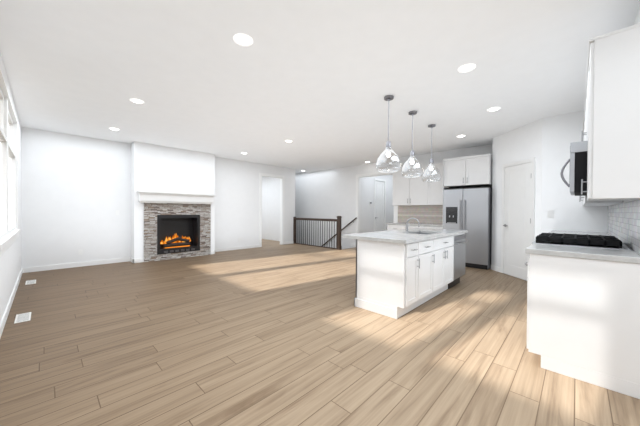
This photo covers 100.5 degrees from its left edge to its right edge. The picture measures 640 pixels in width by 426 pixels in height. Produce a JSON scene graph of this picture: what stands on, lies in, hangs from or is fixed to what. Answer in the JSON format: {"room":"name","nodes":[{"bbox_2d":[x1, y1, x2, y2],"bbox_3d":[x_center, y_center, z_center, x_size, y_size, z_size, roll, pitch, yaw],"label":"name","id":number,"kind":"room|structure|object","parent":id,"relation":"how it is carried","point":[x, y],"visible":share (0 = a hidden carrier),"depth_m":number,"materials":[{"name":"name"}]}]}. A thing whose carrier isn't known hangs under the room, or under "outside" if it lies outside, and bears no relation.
{"room":"open-plan kitchen","nodes":[
{"label":"open-plan kitchen","id":0,"kind":"room"},
{"bbox_2d":[0,53,21,321],"bbox_3d":[-1.766,-0.195,1.191,11.640,2.850,0.120,1,1,44],"label":"wall","id":1,"kind":"structure","parent":0,"point":[10,265],"depth_m":3.62,"materials":[{"name":"paint"}]},
{"bbox_2d":[0,68,20,255],"bbox_3d":[-4.085,-0.547,3.450,2.900,1.910,0.150,1,1,44],"label":"window","id":2,"kind":"structure","parent":1,"relation":"in","point":[9,231],"depth_m":3.45,"materials":[{"name":"paint"}]},
{"bbox_2d":[21,127,294,267],"bbox_3d":[-3.475,-0.257,7.714,0.120,2.850,7.130,1,1,44],"label":"wall","id":3,"kind":"structure","parent":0,"point":[73,187],"depth_m":5.95,"materials":[{"name":"paint"}]},
{"bbox_2d":[131,141,214,258],"bbox_3d":[-3.804,-0.254,7.041,0.340,2.850,1.925,1,1,44],"label":"wall","id":4,"kind":"structure","parent":0,"point":[153,167],"depth_m":6.66,"materials":[{"name":"paint"}]},
{"bbox_2d":[262,165,357,248],"bbox_3d":[-0.753,1.237,10.683,5.140,5.850,1.120,1,1,44],"label":"wall","id":5,"kind":"structure","parent":0,"point":[330,193],"depth_m":10.70,"materials":[{"name":"white paint"}]},
{"bbox_2d":[0,241,500,337],"bbox_3d":[2.013,1.171,5.211,11.520,0.100,10.910,1,1,44],"label":"baseboard","id":6,"kind":"structure","parent":5,"relation":"attached to","point":[117,260],"depth_m":5.70,"materials":[{"name":"paint"}]},
{"bbox_2d":[355,171,392,246],"bbox_3d":[1.868,-0.070,8.833,1.585,2.525,0.139,1,1,44],"label":"trim","id":7,"kind":"structure","parent":5,"relation":"attached to","point":[359,176],"depth_m":9.28,"materials":[{"name":"paint"}]},
{"bbox_2d":[0,239,639,425],"bbox_3d":[0.831,1.305,6.422,15.500,0.200,11.610,1,1,44],"label":"floor","id":8,"kind":"structure","parent":0,"point":[273,333],"depth_m":2.32,"materials":[{"name":"brown wood"}]},
{"bbox_2d":[14,312,30,323],"bbox_3d":[-3.405,1.202,3.055,0.351,0.006,0.118,1,1,44],"label":"floor vent","id":9,"kind":"object","parent":8,"relation":"in","point":[23,317],"depth_m":3.06,"materials":[{"name":"silver metal"}]},
{"bbox_2d":[25,280,35,284],"bbox_3d":[-4.925,1.181,4.534,0.365,0.006,0.116,1,1,44],"label":"floor vent","id":10,"kind":"object","parent":8,"relation":"in","point":[28,282],"depth_m":4.52,"materials":[{"name":"silver metal"}]},
{"bbox_2d":[136,190,215,261],"bbox_3d":[-3.729,0.325,6.952,0.516,1.695,1.810,1,1,44],"label":"fireplace","id":11,"kind":"object","parent":8,"relation":"on","point":[176,224],"visible":1,"depth_m":6.93,"materials":[{"name":"stone"}]},
{"bbox_2d":[293,216,356,249],"bbox_3d":[-0.296,1.332,10.157,3.514,2.506,1.001,1,1,44],"label":"stair railing","id":12,"kind":"object","parent":8,"relation":"on","point":[338,220],"visible":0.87,"depth_m":9.27,"materials":[{"name":"brown wood"}]},
{"bbox_2d":[342,228,467,318],"bbox_3d":[1.458,0.764,4.154,0.961,0.925,2.360,1,1,44],"label":"kitchen island","id":13,"kind":"object","parent":8,"relation":"on","point":[398,271],"visible":1,"depth_m":3.38,"materials":[{"name":"paint"}]},
{"bbox_2d":[405,218,419,230],"bbox_3d":[1.508,0.186,4.309,0.242,0.226,0.108,1,1,44],"label":"faucet","id":14,"kind":"object","parent":13,"relation":"on","point":[407,224],"visible":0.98,"depth_m":4.33,"materials":[{"name":"silver metal"}]},
{"bbox_2d":[387,187,451,230],"bbox_3d":[2.620,0.290,7.145,1.568,1.840,0.758,1,1,44],"label":"base cabinet","id":15,"kind":"object","parent":8,"relation":"on","point":[391,226],"visible":0.15,"depth_m":7.02,"materials":[{"name":"paint"}]},
{"bbox_2d":[443,187,491,269],"bbox_3d":[3.492,0.327,6.245,0.930,1.790,0.826,1,1,44],"label":"fridge","id":16,"kind":"object","parent":8,"relation":"on","point":[470,209],"visible":0.65,"depth_m":5.87,"materials":[{"name":"silver metal"}]},
{"bbox_2d":[526,233,631,265],"bbox_3d":[2.501,0.735,2.632,0.678,1.020,0.754,1,1,44],"label":"range","id":17,"kind":"object","parent":8,"relation":"on","point":[576,240],"visible":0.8,"depth_m":2.42,"materials":[{"name":"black metal"}]},
{"bbox_2d":[525,230,639,398],"bbox_3d":[2.993,0.769,3.113,0.658,0.950,3.114,1,1,44],"label":"base cabinet","id":18,"kind":"object","parent":8,"relation":"on","point":[583,303],"visible":0.84,"depth_m":1.96,"materials":[{"name":"paint"}]},
{"bbox_2d":[0,0,639,173],"bbox_3d":[0.850,-1.720,6.398,15.500,0.150,11.610,1,1,44],"label":"ceiling","id":19,"kind":"structure","parent":0,"point":[317,75],"depth_m":3.03,"materials":[{"name":"paint"}]},
{"bbox_2d":[130,98,143,103],"bbox_3d":[-2.685,-1.644,3.907,0.171,0.006,0.158,1,1,44],"label":"recessed light","id":20,"kind":"object","parent":19,"relation":"in","point":[133,100],"depth_m":3.92,"materials":[{"name":"white"}]},
{"bbox_2d":[233,34,252,45],"bbox_3d":[-0.717,-1.621,2.492,0.173,0.006,0.167,1,1,44],"label":"recessed light","id":21,"kind":"object","parent":19,"relation":"in","point":[243,39],"depth_m":2.49,"materials":[{"name":"white"}]},
{"bbox_2d":[376,95,400,171],"bbox_3d":[0.960,-1.103,3.728,0.344,1.038,0.344,1,1,44],"label":"pendant light","id":22,"kind":"object","parent":19,"relation":"hanging from","point":[388,98],"visible":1,"depth_m":3.72,"materials":[{"name":"silver metal"}]},
{"bbox_2d":[404,111,423,171],"bbox_3d":[1.488,-1.104,4.289,0.344,1.038,0.344,1,1,44],"label":"pendant light","id":23,"kind":"object","parent":19,"relation":"hanging from","point":[412,113],"visible":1,"depth_m":4.28,"materials":[{"name":"silver metal"}]},
{"bbox_2d":[421,124,435,178],"bbox_3d":[2.063,-1.105,4.928,0.344,1.038,0.344,1,1,44],"label":"pendant light","id":24,"kind":"object","parent":19,"relation":"hanging from","point":[431,126],"visible":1,"depth_m":4.92,"materials":[{"name":"silver metal"}]},
{"bbox_2d":[458,64,475,72],"bbox_3d":[1.632,-1.610,2.957,0.167,0.006,0.174,1,1,44],"label":"recessed light","id":25,"kind":"object","parent":19,"relation":"in","point":[468,67],"depth_m":2.96,"materials":[{"name":"white"}]},
{"bbox_2d":[487,107,499,110],"bbox_3d":[2.697,-1.613,4.136,0.161,0.006,0.173,1,1,44],"label":"recessed light","id":26,"kind":"object","parent":19,"relation":"in","point":[494,108],"depth_m":4.15,"materials":[{"name":"white"}]},
{"bbox_2d":[358,160,393,232],"bbox_3d":[3.000,-0.235,9.941,1.740,2.850,3.529,1,1,44],"label":"wall","id":27,"kind":"structure","parent":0,"point":[367,183],"depth_m":9.72,"materials":[{"name":"white paint"}]},
{"bbox_2d":[374,178,385,231],"bbox_3d":[2.312,-0.066,10.320,0.088,2.491,0.850,1,1,44],"label":"hall door","id":28,"kind":"structure","parent":27,"relation":"in","point":[379,220],"depth_m":10.34,"materials":[{"name":"paint"}]},
{"bbox_2d":[393,144,492,223],"bbox_3d":[3.872,-0.203,6.562,4.450,2.850,0.120,1,1,44],"label":"wall","id":29,"kind":"structure","parent":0,"point":[437,157],"depth_m":7.14,"materials":[{"name":"white paint"}]},
{"bbox_2d":[398,205,442,223],"bbox_3d":[2.884,0.039,7.427,1.552,0.498,0.008,1,1,44],"label":"backsplash","id":30,"kind":"structure","parent":29,"relation":"attached to","point":[430,214],"depth_m":7.44,"materials":[{"name":"tile"}]},
{"bbox_2d":[392,162,453,205],"bbox_3d":[2.759,-0.750,7.268,1.537,1.080,0.404,1,1,44],"label":"upper cabinet","id":31,"kind":"object","parent":29,"relation":"attached to","point":[409,189],"visible":0.77,"depth_m":7.16,"materials":[{"name":"paint"}]},
{"bbox_2d":[443,154,491,187],"bbox_3d":[3.527,-0.953,6.273,0.944,0.650,0.767,1,1,44],"label":"upper cabinet","id":32,"kind":"object","parent":29,"relation":"attached to","point":[476,170],"visible":0.99,"depth_m":6.01,"materials":[{"name":"paint"}]},
{"bbox_2d":[491,111,607,280],"bbox_3d":[4.234,-0.189,5.107,1.668,2.850,1.471,1,1,44],"label":"wall","id":33,"kind":"structure","parent":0,"point":[547,139],"depth_m":4.47,"materials":[{"name":"white paint"}]},
{"bbox_2d":[369,202,553,217],"bbox_3d":[2.842,-0.169,7.133,0.117,0.440,5.812,0,0,-20],"label":"switch plates","id":34,"kind":"object","parent":33,"relation":"attached to","point":[550,214],"visible":1,"depth_m":4.45,"materials":[{"name":"white plastic"}]},
{"bbox_2d":[501,157,535,280],"bbox_3d":[3.712,0.126,5.065,0.089,2.206,0.800,0,0,-1],"label":"pantry door","id":35,"kind":"structure","parent":33,"relation":"in","point":[518,181],"depth_m":5.04,"materials":[{"name":"paint"}]},
{"bbox_2d":[579,23,639,205],"bbox_3d":[3.132,-0.689,2.982,0.306,1.170,3.104,1,1,44],"label":"upper cabinet","id":36,"kind":"object","parent":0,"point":[611,119],"visible":0.84,"depth_m":1.87,"materials":[{"name":"paint"}]},
{"bbox_2d":[560,141,587,195],"bbox_3d":[2.601,-0.404,2.534,0.441,0.440,0.754,1,1,44],"label":"microwave","id":37,"kind":"object","parent":36,"relation":"attached to","point":[578,151],"visible":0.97,"depth_m":2.34,"materials":[{"name":"stainless steel"},{"name":"black glass"}]},
{"bbox_2d":[607,199,639,253],"bbox_3d":[3.235,0.097,2.878,0.002,0.398,3.114,1,1,44],"label":"backsplash","id":38,"kind":"structure","parent":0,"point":[623,219],"depth_m":2.45,"materials":[{"name":"tile"}]},
{"bbox_2d":[608,5,639,254],"bbox_3d":[3.845,-0.178,3.418,0.120,2.850,4.680,1,1,44],"label":"wall","id":39,"kind":"structure","parent":0,"point":[637,20],"depth_m":2.14,"materials":[{"name":"white paint"}]},
{"bbox_3d":[-3.484,-0.278,10.454,3.700,2.850,3.240,1,1,44],"label":"wall","id":40,"kind":"structure","parent":0,"visible":0},
{"bbox_2d":[20,173,239,262],"bbox_3d":[-4.095,-0.070,6.780,0.454,1.958,4.715,1,1,41],"label":"outlet plates","id":41,"kind":"object","parent":40,"relation":"attached to","point":[80,251],"visible":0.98,"depth_m":6.26,"materials":[{"name":"white plastic"}]},
{"bbox_2d":[259,173,284,246],"bbox_3d":[-1.741,-0.105,9.511,0.156,2.540,1.065,1,1,44],"label":"trim","id":42,"kind":"structure","parent":40,"relation":"attached to","point":[282,178],"depth_m":9.79,"materials":[{"name":"paint"}]}
]}

